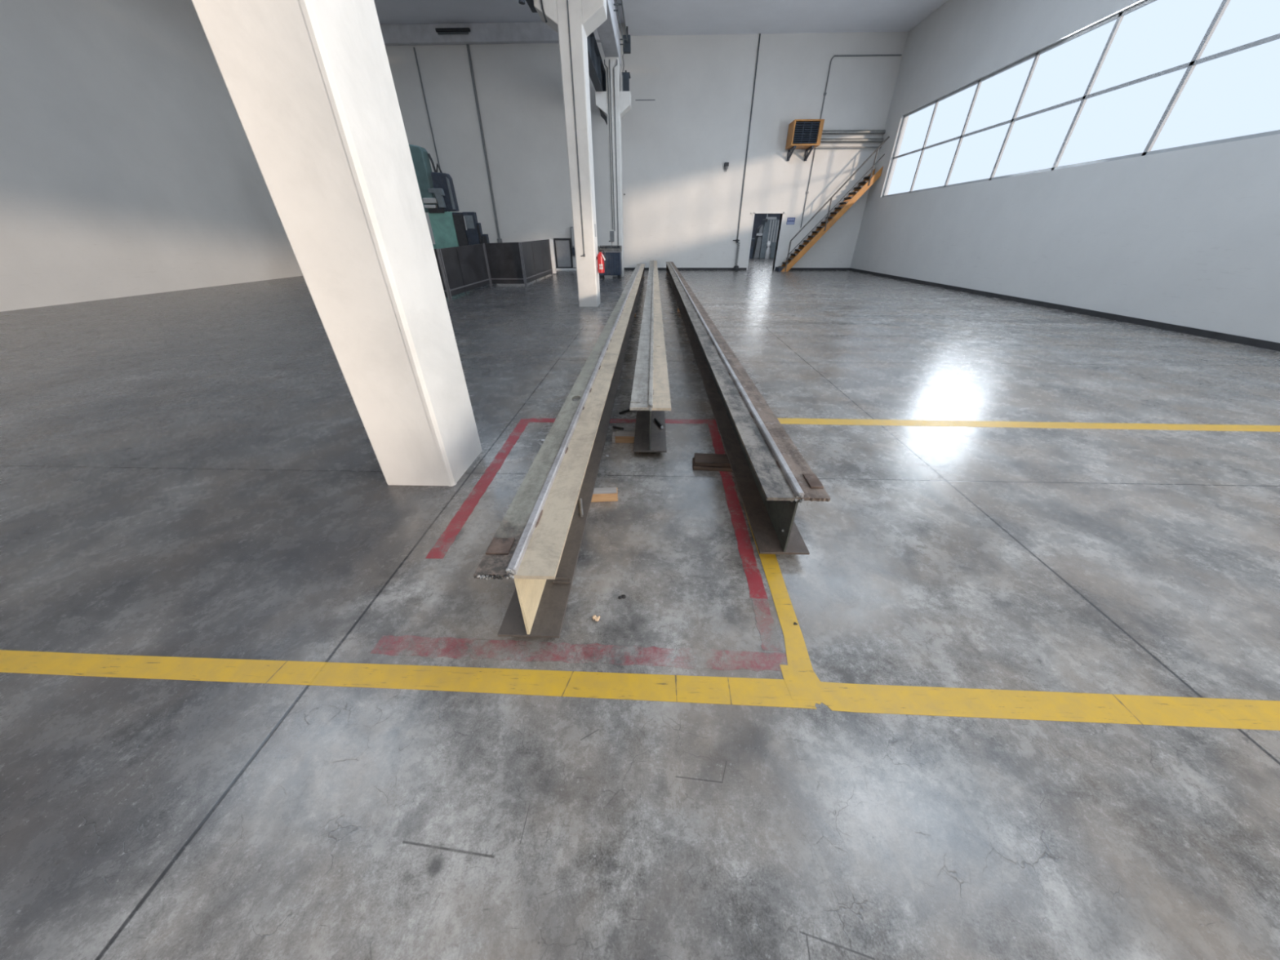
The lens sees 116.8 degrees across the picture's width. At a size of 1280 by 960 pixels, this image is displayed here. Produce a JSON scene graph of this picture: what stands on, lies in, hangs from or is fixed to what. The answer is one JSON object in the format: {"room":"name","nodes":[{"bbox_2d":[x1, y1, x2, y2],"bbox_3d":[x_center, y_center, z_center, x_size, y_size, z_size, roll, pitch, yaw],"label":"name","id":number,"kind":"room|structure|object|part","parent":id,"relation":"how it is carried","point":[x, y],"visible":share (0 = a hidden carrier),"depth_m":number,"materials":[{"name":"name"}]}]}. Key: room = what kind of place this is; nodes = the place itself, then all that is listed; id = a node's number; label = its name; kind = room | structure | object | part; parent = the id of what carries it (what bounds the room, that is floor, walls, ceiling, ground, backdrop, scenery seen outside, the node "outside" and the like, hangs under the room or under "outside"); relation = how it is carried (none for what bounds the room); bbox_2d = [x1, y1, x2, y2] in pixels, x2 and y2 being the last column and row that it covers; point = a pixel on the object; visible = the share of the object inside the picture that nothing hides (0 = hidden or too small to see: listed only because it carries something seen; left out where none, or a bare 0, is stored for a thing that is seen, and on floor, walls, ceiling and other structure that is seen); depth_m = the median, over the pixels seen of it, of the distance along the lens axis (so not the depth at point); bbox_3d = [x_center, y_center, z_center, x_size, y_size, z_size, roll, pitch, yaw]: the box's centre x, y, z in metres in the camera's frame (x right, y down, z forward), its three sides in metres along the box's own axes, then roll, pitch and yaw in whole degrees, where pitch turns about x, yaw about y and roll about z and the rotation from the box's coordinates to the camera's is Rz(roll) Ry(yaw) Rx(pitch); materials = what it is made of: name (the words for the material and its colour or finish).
{"room":"factory hall","nodes":[
{"label":"factory hall","id":0,"kind":"room"},
{"bbox_2d":[0,0,302,311],"bbox_3d":[-15.940,-6.119,4.165,0.300,9.200,34.500,1,32,2],"label":"wall","id":1,"kind":"structure","parent":0,"point":[129,166],"depth_m":11.74,"materials":[{"name":"paint"}]},
{"bbox_2d":[373,0,624,24],"bbox_3d":[-8.454,-9.627,1.507,14.700,0.350,34.200,1,32,2],"label":"ceiling","id":2,"kind":"structure","parent":0,"point":[388,11],"depth_m":15.04,"materials":[{"name":"paint"}]},
{"bbox_2d":[0,257,1279,959],"bbox_3d":[-2.780,-2.104,6.580,26.600,0.200,63.200,1,32,2],"label":"floor","id":3,"kind":"structure","parent":0,"point":[197,473],"depth_m":1.86,"materials":[{"name":"concrete"}]},
{"bbox_2d":[191,0,482,486],"bbox_3d":[-1.648,-3.836,0.877,0.531,8.780,0.596,1,32,2],"label":"concrete column","id":4,"kind":"structure","parent":3,"relation":"on","point":[309,84],"depth_m":2.12,"materials":[{"name":"paint"}]},
{"bbox_2d":[408,144,458,248],"bbox_3d":[-8.972,-10.055,15.123,4.879,4.244,2.300,1,32,2],"label":"machine","id":5,"kind":"object","parent":3,"relation":"on","point":[437,190],"visible":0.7,"depth_m":13.90,"materials":[{"name":"green paint"}]},
{"bbox_3d":[-7.405,-9.850,14.022,0.480,0.300,0.280,1,32,2],"label":"control panel","id":6,"kind":"part","parent":5,"relation":"part of","materials":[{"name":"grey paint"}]},
{"bbox_3d":[-7.119,-9.926,13.869,0.498,0.550,0.160,1,32,2],"label":"arm","id":7,"kind":"part","parent":5,"relation":"part of"},
{"bbox_2d":[433,248,449,299],"bbox_3d":[-7.153,-5.806,11.136,3.280,1.260,0.045,1,32,2],"label":"panel","id":8,"kind":"object","parent":3,"relation":"on","point":[436,251],"visible":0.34,"depth_m":11.06,"materials":[{"name":"black metal"}]},
{"bbox_2d":[452,212,468,246],"bbox_3d":[-6.548,-8.674,14.780,0.370,2.260,0.285,1,32,2],"label":"tall cabinet","id":9,"kind":"object","parent":3,"relation":"on","point":[458,218],"visible":0.31,"depth_m":14.34,"materials":[{"name":"black metal"}]},
{"bbox_2d":[438,243,490,298],"bbox_3d":[-5.486,-6.740,12.570,0.046,1.320,3.430,0,32,1],"label":"panel","id":10,"kind":"object","parent":3,"relation":"on","point":[465,268],"visible":1,"depth_m":12.33,"materials":[{"name":"black metal"}]},
{"bbox_3d":[-5.512,-5.818,11.151,0.045,1.260,0.045,0,32,1],"label":"post","id":11,"kind":"part","parent":10,"relation":"part of","materials":[{"name":"grey metal"}]},
{"bbox_3d":[-5.487,-7.258,12.247,0.040,0.100,3.340,0,32,1],"label":"rail","id":12,"kind":"part","parent":10,"relation":"part of","materials":[{"name":"grey metal"}]},
{"bbox_3d":[-5.486,-6.365,12.805,0.036,0.035,3.340,0,32,1],"label":"rail","id":13,"kind":"part","parent":10,"relation":"part of","materials":[{"name":"grey metal"}]},
{"bbox_3d":[-5.460,-7.637,14.006,0.045,1.320,0.045,0,32,1],"label":"post","id":14,"kind":"part","parent":10,"relation":"part of","materials":[{"name":"grey metal"}]},
{"bbox_2d":[462,212,479,244],"bbox_3d":[-6.148,-8.671,14.764,0.410,2.270,0.290,1,32,2],"label":"tall cabinet","id":15,"kind":"object","parent":3,"relation":"on","point":[470,219],"visible":0.56,"depth_m":14.31,"materials":[{"name":"metal"}]},
{"bbox_2d":[425,418,530,558],"bbox_3d":[-1.180,-0.084,3.155,0.108,0.001,2.040,0,32,1],"label":"floor marking","id":16,"kind":"object","parent":3,"relation":"on","point":[448,536],"depth_m":2.81,"materials":[{"name":"paint"}]},
{"bbox_2d":[476,222,482,244],"bbox_3d":[-5.887,-8.545,14.865,0.090,1.950,0.235,1,32,2],"label":"tall cabinet","id":17,"kind":"object","parent":3,"relation":"on","point":[478,224],"visible":0.39,"depth_m":14.45,"materials":[{"name":"metal"}]},
{"bbox_2d":[481,234,489,243],"bbox_3d":[-5.737,-8.394,14.953,0.190,1.600,0.235,1,32,2],"label":"cabinet","id":18,"kind":"object","parent":3,"relation":"on","point":[485,237],"visible":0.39,"depth_m":14.54,"materials":[{"name":"black metal"}]},
{"bbox_3d":[-5.740,-8.364,14.868,0.170,1.440,0.012,1,32,2],"label":"door","id":19,"kind":"part","parent":18,"relation":"part of","materials":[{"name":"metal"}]},
{"bbox_2d":[483,242,525,285],"bbox_3d":[-4.818,-7.698,14.064,1.280,1.360,0.045,1,32,2],"label":"panel","id":20,"kind":"object","parent":3,"relation":"on","point":[504,260],"visible":1,"depth_m":14.04,"materials":[{"name":"black metal"}]},
{"bbox_3d":[-5.435,-7.696,14.089,0.045,1.330,0.045,1,32,2],"label":"post","id":21,"kind":"part","parent":20,"relation":"part of","materials":[{"name":"grey metal"}]},
{"bbox_3d":[-4.819,-8.245,13.722,1.190,0.070,0.040,1,32,2],"label":"rail","id":22,"kind":"part","parent":20,"relation":"part of","materials":[{"name":"grey metal"}]},
{"bbox_3d":[-4.817,-7.306,14.309,1.190,0.035,0.036,1,32,2],"label":"rail","id":23,"kind":"part","parent":20,"relation":"part of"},
{"bbox_3d":[-4.201,-7.688,14.046,0.045,1.360,0.045,1,32,2],"label":"post","id":24,"kind":"part","parent":20,"relation":"part of","materials":[{"name":"grey metal"}]},
{"bbox_2d":[520,239,552,285],"bbox_3d":[-4.122,-8.942,16.015,0.045,1.400,4.550,1,32,1],"label":"panel","id":25,"kind":"object","parent":3,"relation":"on","point":[535,255],"visible":1,"depth_m":15.64,"materials":[{"name":"black metal"}]},
{"bbox_3d":[-4.176,-7.731,14.116,0.045,1.360,0.045,1,32,1],"label":"post","id":26,"kind":"part","parent":25,"relation":"part of","materials":[{"name":"grey metal"}]},
{"bbox_3d":[-4.123,-9.502,15.665,0.040,0.080,4.460,1,32,1],"label":"rail","id":27,"kind":"part","parent":25,"relation":"part of","materials":[{"name":"grey metal"}]},
{"bbox_3d":[-4.121,-8.533,16.270,0.036,0.035,4.460,1,32,1],"label":"rail","id":28,"kind":"part","parent":25,"relation":"part of","materials":[{"name":"grey metal"}]},
{"bbox_3d":[-4.068,-10.136,17.924,0.045,1.400,0.045,1,32,1],"label":"post","id":29,"kind":"part","parent":25,"relation":"part of","materials":[{"name":"grey metal"}]},
{"bbox_2d":[549,239,557,274],"bbox_3d":[-4.038,-10.306,18.197,0.280,1.400,0.280,1,32,2],"label":"post","id":30,"kind":"object","parent":3,"relation":"on","point":[551,241],"visible":0.72,"depth_m":18.13,"materials":[{"name":"metal"}]},
{"bbox_2d":[555,268,576,271],"bbox_3d":[-3.050,-10.826,20.253,2.600,0.100,0.200,1,32,2],"label":"trim","id":31,"kind":"structure","parent":3,"relation":"on","point":[557,269],"depth_m":20.19,"materials":[{"name":"white paint"}]},
{"bbox_2d":[533,0,607,306],"bbox_3d":[-1.330,-7.548,8.637,1.325,6.850,0.610,1,32,2],"label":"concrete column","id":32,"kind":"structure","parent":3,"relation":"on","point":[585,16],"depth_m":8.30,"materials":[{"name":"paint"}]},
{"bbox_2d":[518,0,547,22],"bbox_3d":[-2.003,-9.260,7.345,0.477,1.075,0.870,1,32,2],"label":"carriage","id":33,"kind":"object","parent":32,"relation":"attached to","point":[531,2],"visible":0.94,"depth_m":7.47,"materials":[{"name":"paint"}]},
{"bbox_3d":[-2.038,-9.449,7.358,0.240,0.770,0.650,1,32,2],"label":"frame","id":34,"kind":"part","parent":33,"relation":"part of","materials":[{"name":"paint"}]},
{"bbox_2d":[566,0,585,257],"bbox_3d":[-1.392,-7.752,8.135,0.108,5.472,0.028,1,32,2],"label":"conduit","id":35,"kind":"object","parent":32,"relation":"attached to","point":[584,254],"visible":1,"depth_m":8.28,"materials":[{"name":"grey metal"}]},
{"bbox_2d":[595,248,605,273],"bbox_3d":[-0.967,-5.480,9.836,0.240,0.550,0.195,1,32,2],"label":"fire extinguisher","id":36,"kind":"object","parent":32,"relation":"attached to","point":[601,269],"visible":1,"depth_m":9.80,"materials":[{"name":"metal"}]},
{"bbox_2d":[370,635,787,671],"bbox_3d":[-0.278,0.780,1.771,1.870,0.001,0.109,1,32,2],"label":"floor marking","id":37,"kind":"object","parent":3,"relation":"on","point":[525,651],"depth_m":1.77,"materials":[{"name":"paint"}]},
{"bbox_2d":[591,614,599,621],"bbox_3d":[-0.215,0.675,1.922,0.040,0.018,0.031,1,32,2],"label":"scrap","id":38,"kind":"object","parent":3,"relation":"on","point":[594,617],"visible":1,"depth_m":1.92,"materials":[{"name":"paper"}]},
{"bbox_2d":[591,487,617,502],"bbox_3d":[-0.401,0.108,2.782,0.485,0.068,0.085,-2,32,-3],"label":"block","id":39,"kind":"object","parent":3,"relation":"on","point":[600,494],"visible":0.44,"depth_m":2.76,"materials":[{"name":"orange wood"}]},
{"bbox_2d":[473,263,644,637],"bbox_3d":[-0.222,-4.505,9.697,0.336,0.421,19.012,1,32,1],"label":"girder","id":40,"kind":"object","parent":39,"relation":"on","point":[536,544],"visible":1,"depth_m":2.10,"materials":[{"name":"metal"}]},
{"bbox_3d":[-0.600,0.284,1.698,0.097,0.010,0.100,1,32,1],"label":"rusty plate","id":41,"kind":"part","parent":40,"relation":"part of","materials":[{"name":"brown metal"}]},
{"bbox_3d":[-0.232,-4.656,9.583,0.036,0.030,18.946,1,32,1],"label":"crane rail","id":42,"kind":"part","parent":40,"relation":"part of","materials":[{"name":"grey metal"}]},
{"bbox_2d":[578,497,583,516],"bbox_3d":[-0.382,0.178,2.556,0.019,0.020,0.184,-5,32,-8],"label":"bar","id":43,"kind":"object","parent":40,"relation":"on","point":[580,499],"visible":1,"depth_m":2.54,"materials":[{"name":"grey metal"}]},
{"bbox_2d":[597,250,622,278],"bbox_3d":[-1.251,-9.078,16.604,0.940,1.000,0.700,1,32,2],"label":"crate","id":44,"kind":"object","parent":3,"relation":"on","point":[613,259],"visible":0.8,"depth_m":16.31,"materials":[{"name":"metal"}]},
{"bbox_2d":[597,245,622,251],"bbox_3d":[-1.247,-9.588,16.296,0.930,0.190,0.660,1,32,2],"label":"tray","id":45,"kind":"object","parent":44,"relation":"on","point":[606,248],"visible":1,"depth_m":16.06,"materials":[{"name":"metal"}]},
{"bbox_2d":[595,57,631,276],"bbox_3d":[-0.974,-12.063,15.860,1.280,6.850,0.600,1,32,2],"label":"concrete column","id":46,"kind":"structure","parent":3,"relation":"on","point":[622,99],"depth_m":14.85,"materials":[{"name":"paint"}]},
{"bbox_2d":[586,31,606,91],"bbox_3d":[-1.547,-13.133,11.969,0.280,0.830,12.100,1,32,2],"label":"girder","id":47,"kind":"object","parent":46,"relation":"on","point":[597,72],"visible":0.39,"depth_m":13.11,"materials":[{"name":"metal"}]},
{"bbox_2d":[598,107,607,124],"bbox_3d":[-1.405,-13.647,14.745,0.350,0.520,0.120,1,32,2],"label":"bracket","id":48,"kind":"object","parent":46,"relation":"attached to","point":[603,116],"visible":0.88,"depth_m":14.71,"materials":[{"name":"metal"}]},
{"bbox_2d":[604,59,613,229],"bbox_3d":[-1.195,-12.607,15.145,0.132,5.030,0.032,-2,32,-3],"label":"conduit","id":49,"kind":"object","parent":46,"relation":"attached to","point":[604,60],"visible":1,"depth_m":14.97,"materials":[{"name":"metal"}]},
{"bbox_2d":[596,0,621,66],"bbox_3d":[-1.104,-13.078,10.334,0.500,0.730,9.500,1,32,2],"label":"girder","id":50,"kind":"object","parent":46,"relation":"on","point":[608,31],"visible":0.72,"depth_m":12.43,"materials":[{"name":"white metal"}]},
{"bbox_2d":[613,0,624,48],"bbox_3d":[-0.774,-13.137,10.266,0.155,0.036,9.270,1,32,2],"label":"bar","id":51,"kind":"object","parent":50,"relation":"attached to","point":[617,10],"visible":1,"depth_m":12.52,"materials":[{"name":"grey metal"}]},
{"bbox_2d":[622,26,631,71],"bbox_3d":[-0.499,-15.595,14.342,0.322,1.253,0.240,1,32,2],"label":"box","id":52,"kind":"object","parent":51,"relation":"attached to","point":[627,50],"visible":0.85,"depth_m":14.19,"materials":[{"name":"paint"}]},
{"bbox_2d":[608,231,613,241],"bbox_3d":[-1.207,-10.242,16.559,0.226,0.380,0.139,1,32,2],"label":"switch box","id":53,"kind":"object","parent":46,"relation":"attached to","point":[611,233],"visible":1,"depth_m":16.53,"materials":[{"name":"metal"}]},
{"bbox_2d":[608,59,614,231],"bbox_3d":[-1.065,-12.583,15.155,0.032,5.080,0.042,1,32,2],"label":"conduit","id":54,"kind":"object","parent":46,"relation":"attached to","point":[609,60],"visible":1,"depth_m":14.97,"materials":[{"name":"grey metal"}]},
{"bbox_2d":[613,59,618,244],"bbox_3d":[-0.865,-12.368,15.281,0.152,5.580,0.032,3,32,6],"label":"conduit","id":55,"kind":"object","parent":46,"relation":"attached to","point":[616,60],"visible":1,"depth_m":15.04,"materials":[{"name":"grey metal"}]},
{"bbox_2d":[622,70,631,91],"bbox_3d":[-0.496,-14.481,14.389,0.280,0.550,0.600,1,32,2],"label":"switch box","id":56,"kind":"object","parent":46,"relation":"on","point":[626,75],"visible":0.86,"depth_m":14.15,"materials":[{"name":"paint"}]},
{"bbox_2d":[613,426,623,430],"bbox_3d":[-0.206,-0.492,3.721,0.023,0.089,0.218,-15,35,-22],"label":"bar","id":57,"kind":"object","parent":3,"relation":"on","point":[614,427],"visible":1,"depth_m":3.69,"materials":[{"name":"black metal"}]},
{"bbox_2d":[617,594,626,599],"bbox_3d":[-0.093,0.605,2.042,0.040,0.009,0.024,-8,33,-12],"label":"metal swarf","id":58,"kind":"object","parent":3,"relation":"on","point":[623,596],"visible":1,"depth_m":2.04,"materials":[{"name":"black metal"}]},
{"bbox_2d":[529,417,716,423],"bbox_3d":[-0.175,-0.595,3.971,1.875,0.001,0.108,1,32,1],"label":"floor marking","id":59,"kind":"object","parent":3,"relation":"on","point":[532,420],"depth_m":3.97,"materials":[{"name":"paint"}]},
{"bbox_2d":[612,431,635,443],"bbox_3d":[-0.041,-0.388,3.575,0.417,0.068,0.113,1,32,2],"label":"block","id":60,"kind":"object","parent":3,"relation":"on","point":[618,437],"visible":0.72,"depth_m":3.54,"materials":[{"name":"orange wood"}]},
{"bbox_2d":[629,260,671,452],"bbox_3d":[0.378,-5.635,11.505,0.337,0.421,19.763,1,32,2],"label":"girder","id":61,"kind":"object","parent":60,"relation":"on","point":[651,394],"visible":1,"depth_m":3.81,"materials":[{"name":"grey metal"}]},
{"bbox_3d":[-0.035,-0.647,3.189,0.073,0.008,0.100,1,32,2],"label":"welded plate","id":62,"kind":"part","parent":61,"relation":"part of","materials":[{"name":"grey metal"}]},
{"bbox_3d":[0.379,-5.787,11.391,0.036,0.030,19.696,1,32,1],"label":"crane rail","id":63,"kind":"part","parent":61,"relation":"part of","materials":[{"name":"grey metal"}]},
{"bbox_2d":[653,417,663,428],"bbox_3d":[0.175,-0.531,3.680,0.027,0.029,0.198,-9,33,-14],"label":"bar","id":64,"kind":"object","parent":61,"relation":"on","point":[655,420],"visible":1,"depth_m":3.66,"materials":[{"name":"black metal"}]},
{"bbox_2d":[618,408,629,413],"bbox_3d":[-0.135,-0.737,4.176,0.212,0.024,0.023,-26,41,-35],"label":"bar","id":65,"kind":"object","parent":3,"relation":"on","point":[627,410],"visible":0.57,"depth_m":4.14,"materials":[{"name":"black metal"}]},
{"bbox_2d":[0,649,1279,730],"bbox_3d":[-0.217,0.858,1.645,17.502,0.001,0.124,1,32,2],"label":"tape","id":66,"kind":"object","parent":3,"relation":"on","point":[1235,713],"visible":1,"depth_m":1.63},
{"bbox_2d":[692,453,732,471],"bbox_3d":[0.725,-0.137,3.172,0.595,0.068,0.170,3,32,5],"label":"block","id":67,"kind":"object","parent":3,"relation":"on","point":[700,461],"visible":0.48,"depth_m":3.13,"materials":[{"name":"brown wood"}]},
{"bbox_2d":[666,261,831,555],"bbox_3d":[1.113,-5.052,10.576,0.337,0.416,20.012,1,32,1],"label":"girder","id":68,"kind":"object","parent":67,"relation":"on","point":[771,476],"visible":1,"depth_m":2.77,"materials":[{"name":"metal"}]},
{"bbox_3d":[1.119,-5.206,10.459,0.036,0.030,19.946,1,32,2],"label":"crane rail","id":69,"kind":"part","parent":68,"relation":"part of","materials":[{"name":"grey metal"}]},
{"bbox_3d":[0.941,0.004,2.143,0.070,0.010,0.135,1,32,2],"label":"rusty plate","id":70,"kind":"part","parent":68,"relation":"part of","materials":[{"name":"brown metal"}]},
{"bbox_2d":[707,423,768,599],"bbox_3d":[0.667,0.028,2.971,0.092,0.001,2.210,1,32,2],"label":"floor marking","id":71,"kind":"object","parent":3,"relation":"on","point":[756,587],"depth_m":2.50,"materials":[{"name":"paint"}]},
{"bbox_2d":[749,238,755,258],"bbox_3d":[8.202,-17.619,29.956,0.800,1.310,0.660,1,32,2],"label":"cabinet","id":72,"kind":"object","parent":3,"relation":"on","point":[752,246],"visible":0.41,"depth_m":29.70,"materials":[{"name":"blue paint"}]},
{"bbox_2d":[752,217,779,258],"bbox_3d":[9.469,-18.212,29.661,1.600,2.625,1.708,1,32,2],"label":"machine","id":73,"kind":"object","parent":3,"relation":"on","point":[766,233],"visible":0.9,"depth_m":29.37,"materials":[{"name":"grey paint"}]},
{"bbox_3d":[9.598,-17.059,29.585,0.375,0.750,0.366,1,32,2],"label":"oil tank","id":74,"kind":"part","parent":73,"relation":"part of","materials":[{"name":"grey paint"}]},
{"bbox_3d":[9.541,-19.040,28.651,0.750,0.150,0.088,1,32,2],"label":"rail","id":75,"kind":"part","parent":73,"relation":"part of","materials":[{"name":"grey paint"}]},
{"bbox_2d":[751,598,782,651],"bbox_3d":[0.607,0.693,1.908,0.098,0.001,0.302,1,32,2],"label":"floor marking","id":76,"kind":"object","parent":3,"relation":"on","point":[770,637],"depth_m":1.89,"materials":[{"name":"paint"}]},
{"bbox_2d":[743,506,821,700],"bbox_3d":[0.746,0.170,2.744,0.153,0.002,2.722,1,32,2],"label":"tape","id":77,"kind":"object","parent":3,"relation":"on","point":[802,682],"visible":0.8,"depth_m":1.81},
{"bbox_2d":[774,136,889,271],"bbox_3d":[8.822,-12.710,18.502,3.810,5.124,0.794,1,32,2],"label":"staircase","id":78,"kind":"structure","parent":3,"relation":"on","point":[868,180],"depth_m":18.44,"materials":[{"name":"orange paint"}]},
{"bbox_3d":[7.228,-10.920,19.255,0.055,1.254,0.055,-11,34,-17],"label":"rail post","id":79,"kind":"part","parent":78,"relation":"part of","materials":[{"name":"metal"}]},
{"bbox_3d":[8.746,-12.336,18.311,0.055,1.260,0.055,-11,34,-17],"label":"rail post","id":80,"kind":"part","parent":78,"relation":"part of","materials":[{"name":"metal"}]},
{"bbox_3d":[8.925,-12.563,18.162,3.430,3.835,0.040,1,32,2],"label":"knee rail","id":81,"kind":"part","parent":78,"relation":"part of","materials":[{"name":"metal"}]},
{"bbox_3d":[10.273,-13.764,17.359,0.055,1.260,0.055,13,34,21],"label":"rail post","id":82,"kind":"part","parent":78,"relation":"part of","materials":[{"name":"metal"}]},
{"bbox_2d":[777,417,1279,431],"bbox_3d":[4.750,-0.526,3.848,7.940,0.001,0.151,1,32,2],"label":"tape","id":83,"kind":"object","parent":3,"relation":"on","point":[782,420],"visible":0.87,"depth_m":3.88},
{"bbox_2d":[385,23,908,269],"bbox_3d":[-2.088,-14.960,18.281,26.300,9.200,0.300,1,32,2],"label":"wall","id":84,"kind":"structure","parent":0,"point":[682,205],"depth_m":17.71,"materials":[{"name":"white paint"}]},
{"bbox_2d":[413,47,440,173],"bbox_3d":[-9.421,-14.979,18.328,0.060,7.200,0.057,1,32,2],"label":"pipe","id":85,"kind":"object","parent":84,"relation":"attached to","point":[413,47],"visible":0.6,"depth_m":17.35,"materials":[{"name":"grey metal"}]},
{"bbox_2d":[435,27,470,34],"bbox_3d":[-7.556,-18.140,15.924,1.400,0.175,0.103,1,32,2],"label":"fitting","id":86,"kind":"object","parent":84,"relation":"attached to","point":[439,30],"visible":1,"depth_m":15.89,"materials":[{"name":"metal"}]},
{"bbox_2d":[466,44,502,242],"bbox_3d":[-7.123,-15.043,18.171,0.220,7.030,0.112,1,32,2],"label":"duct","id":87,"kind":"object","parent":84,"relation":"attached to","point":[499,239],"visible":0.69,"depth_m":17.89,"materials":[{"name":"grey metal"}]},
{"bbox_2d":[379,22,600,45],"bbox_3d":[-8.224,-18.243,16.123,14.050,0.530,0.280,1,32,2],"label":"trim","id":88,"kind":"structure","parent":84,"relation":"attached to","point":[506,33],"depth_m":15.99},
{"bbox_2d":[553,238,573,268],"bbox_3d":[-3.920,-11.595,20.183,0.860,1.360,0.080,1,32,2],"label":"framed panel","id":89,"kind":"object","parent":84,"relation":"attached to","point":[562,246],"visible":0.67,"depth_m":20.15,"materials":[{"name":"metal"}]},
{"bbox_2d":[570,226,574,246],"bbox_3d":[-3.193,-12.180,19.731,0.480,0.850,0.240,1,32,2],"label":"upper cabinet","id":90,"kind":"object","parent":84,"relation":"attached to","point":[571,228],"visible":0.35,"depth_m":19.64,"materials":[{"name":"grey metal"}]},
{"bbox_2d":[572,247,575,255],"bbox_3d":[-3.197,-11.662,20.072,0.490,0.390,0.210,1,32,2],"label":"junction box","id":91,"kind":"object","parent":84,"relation":"attached to","point":[573,248],"visible":0.35,"depth_m":20.00,"materials":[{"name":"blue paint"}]},
{"bbox_2d":[555,267,746,270],"bbox_3d":[-4.847,-11.065,20.630,20.780,0.110,0.025,1,32,2],"label":"baseboard","id":92,"kind":"structure","parent":84,"relation":"attached to","point":[624,268],"depth_m":20.40,"materials":[{"name":"black paint"}]},
{"bbox_2d":[724,162,728,171],"bbox_3d":[3.971,-14.392,18.113,0.200,0.340,0.190,1,32,2],"label":"bell","id":93,"kind":"object","parent":84,"relation":"attached to","point":[726,164],"visible":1,"depth_m":18.05,"materials":[{"name":"metal"}]},
{"bbox_2d":[733,33,760,270],"bbox_3d":[4.843,-14.363,18.027,0.430,8.440,0.285,1,32,2],"label":"air line","id":94,"kind":"object","parent":84,"relation":"attached to","point":[735,267],"visible":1,"depth_m":17.93,"materials":[{"name":"metal"}]},
{"bbox_2d":[746,212,786,270],"bbox_3d":[6.236,-11.971,19.810,1.710,2.490,0.370,1,32,2],"label":"door frame","id":95,"kind":"structure","parent":84,"relation":"in","point":[753,213],"depth_m":19.54,"materials":[{"name":"white paint"}]},
{"bbox_2d":[786,217,795,224],"bbox_3d":[7.354,-12.619,19.194,0.380,0.290,0.015,1,32,2],"label":"wall sign","id":96,"kind":"object","parent":84,"relation":"attached to","point":[790,220],"visible":1,"depth_m":19.18,"materials":[{"name":"blue plastic"}]},
{"bbox_2d":[785,119,824,160],"bbox_3d":[7.157,-14.867,17.271,1.240,1.270,0.895,1,32,2],"label":"heater","id":97,"kind":"object","parent":84,"relation":"attached to","point":[802,134],"visible":1,"depth_m":16.91,"materials":[{"name":"orange paint"}]},
{"bbox_2d":[792,120,819,143],"bbox_3d":[7.096,-14.836,16.821,1.015,0.745,0.085,1,32,2],"label":"grille","id":98,"kind":"object","parent":97,"relation":"attached to","point":[803,131],"depth_m":16.83,"materials":[{"name":"metal"}]},
{"bbox_2d":[774,267,849,270],"bbox_3d":[8.841,-10.841,20.242,3.830,0.110,0.025,1,32,2],"label":"baseboard","id":99,"kind":"structure","parent":84,"relation":"attached to","point":[791,268],"depth_m":20.22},
{"bbox_2d":[800,53,902,227],"bbox_3d":[9.255,-14.871,17.684,2.850,5.954,0.052,1,32,2],"label":"conduit","id":100,"kind":"object","parent":84,"relation":"attached to","point":[895,55],"visible":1,"depth_m":16.46,"materials":[{"name":"grey metal"}]},
{"bbox_2d":[751,213,781,238],"bbox_3d":[7.154,-17.260,25.336,8.300,5.600,14.700,1,32,2],"label":"wall","id":101,"kind":"structure","parent":0,"point":[758,218],"depth_m":31.43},
{"bbox_2d":[622,0,947,35],"bbox_3d":[4.689,-9.115,1.319,11.600,0.350,34.200,1,32,2],"label":"ceiling","id":102,"kind":"structure","parent":0,"point":[642,17],"depth_m":14.65,"materials":[{"name":"paint"}]},
{"bbox_2d":[849,0,1279,342],"bbox_3d":[10.341,-5.610,3.292,0.300,9.200,34.200,1,32,2],"label":"wall","id":103,"kind":"structure","parent":0,"point":[1189,237],"depth_m":9.37,"materials":[{"name":"paint"}]},
{"bbox_2d":[814,146,881,148],"bbox_3d":[9.236,-14.842,17.575,2.980,0.060,0.060,1,32,2],"label":"pipe","id":104,"kind":"object","parent":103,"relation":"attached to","point":[852,147],"visible":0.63,"depth_m":17.57,"materials":[{"name":"grey metal"}]},
{"bbox_2d":[820,137,883,142],"bbox_3d":[9.236,-15.045,17.448,2.980,0.140,0.140,1,32,2],"label":"pipe","id":105,"kind":"object","parent":103,"relation":"attached to","point":[848,140],"visible":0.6,"depth_m":17.40,"materials":[{"name":"silver metal"}]},
{"bbox_2d":[822,129,885,134],"bbox_3d":[9.235,-15.283,17.300,2.980,0.140,0.140,1,32,2],"label":"pipe","id":106,"kind":"object","parent":103,"relation":"attached to","point":[828,131],"visible":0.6,"depth_m":17.25,"materials":[{"name":"silver metal"}]},
{"bbox_2d":[848,267,1279,351],"bbox_3d":[10.399,-5.254,11.299,0.025,0.110,21.000,1,32,2],"label":"baseboard","id":107,"kind":"structure","parent":103,"relation":"attached to","point":[1267,344],"depth_m":8.47,"materials":[{"name":"black paint"}]},
{"bbox_2d":[882,0,1279,197],"bbox_3d":[10.548,-9.058,9.329,0.060,2.750,17.700,1,32,2],"label":"window","id":108,"kind":"structure","parent":103,"relation":"in","point":[1196,60],"depth_m":9.20,"materials":[{"name":"grey paint"}]}
]}

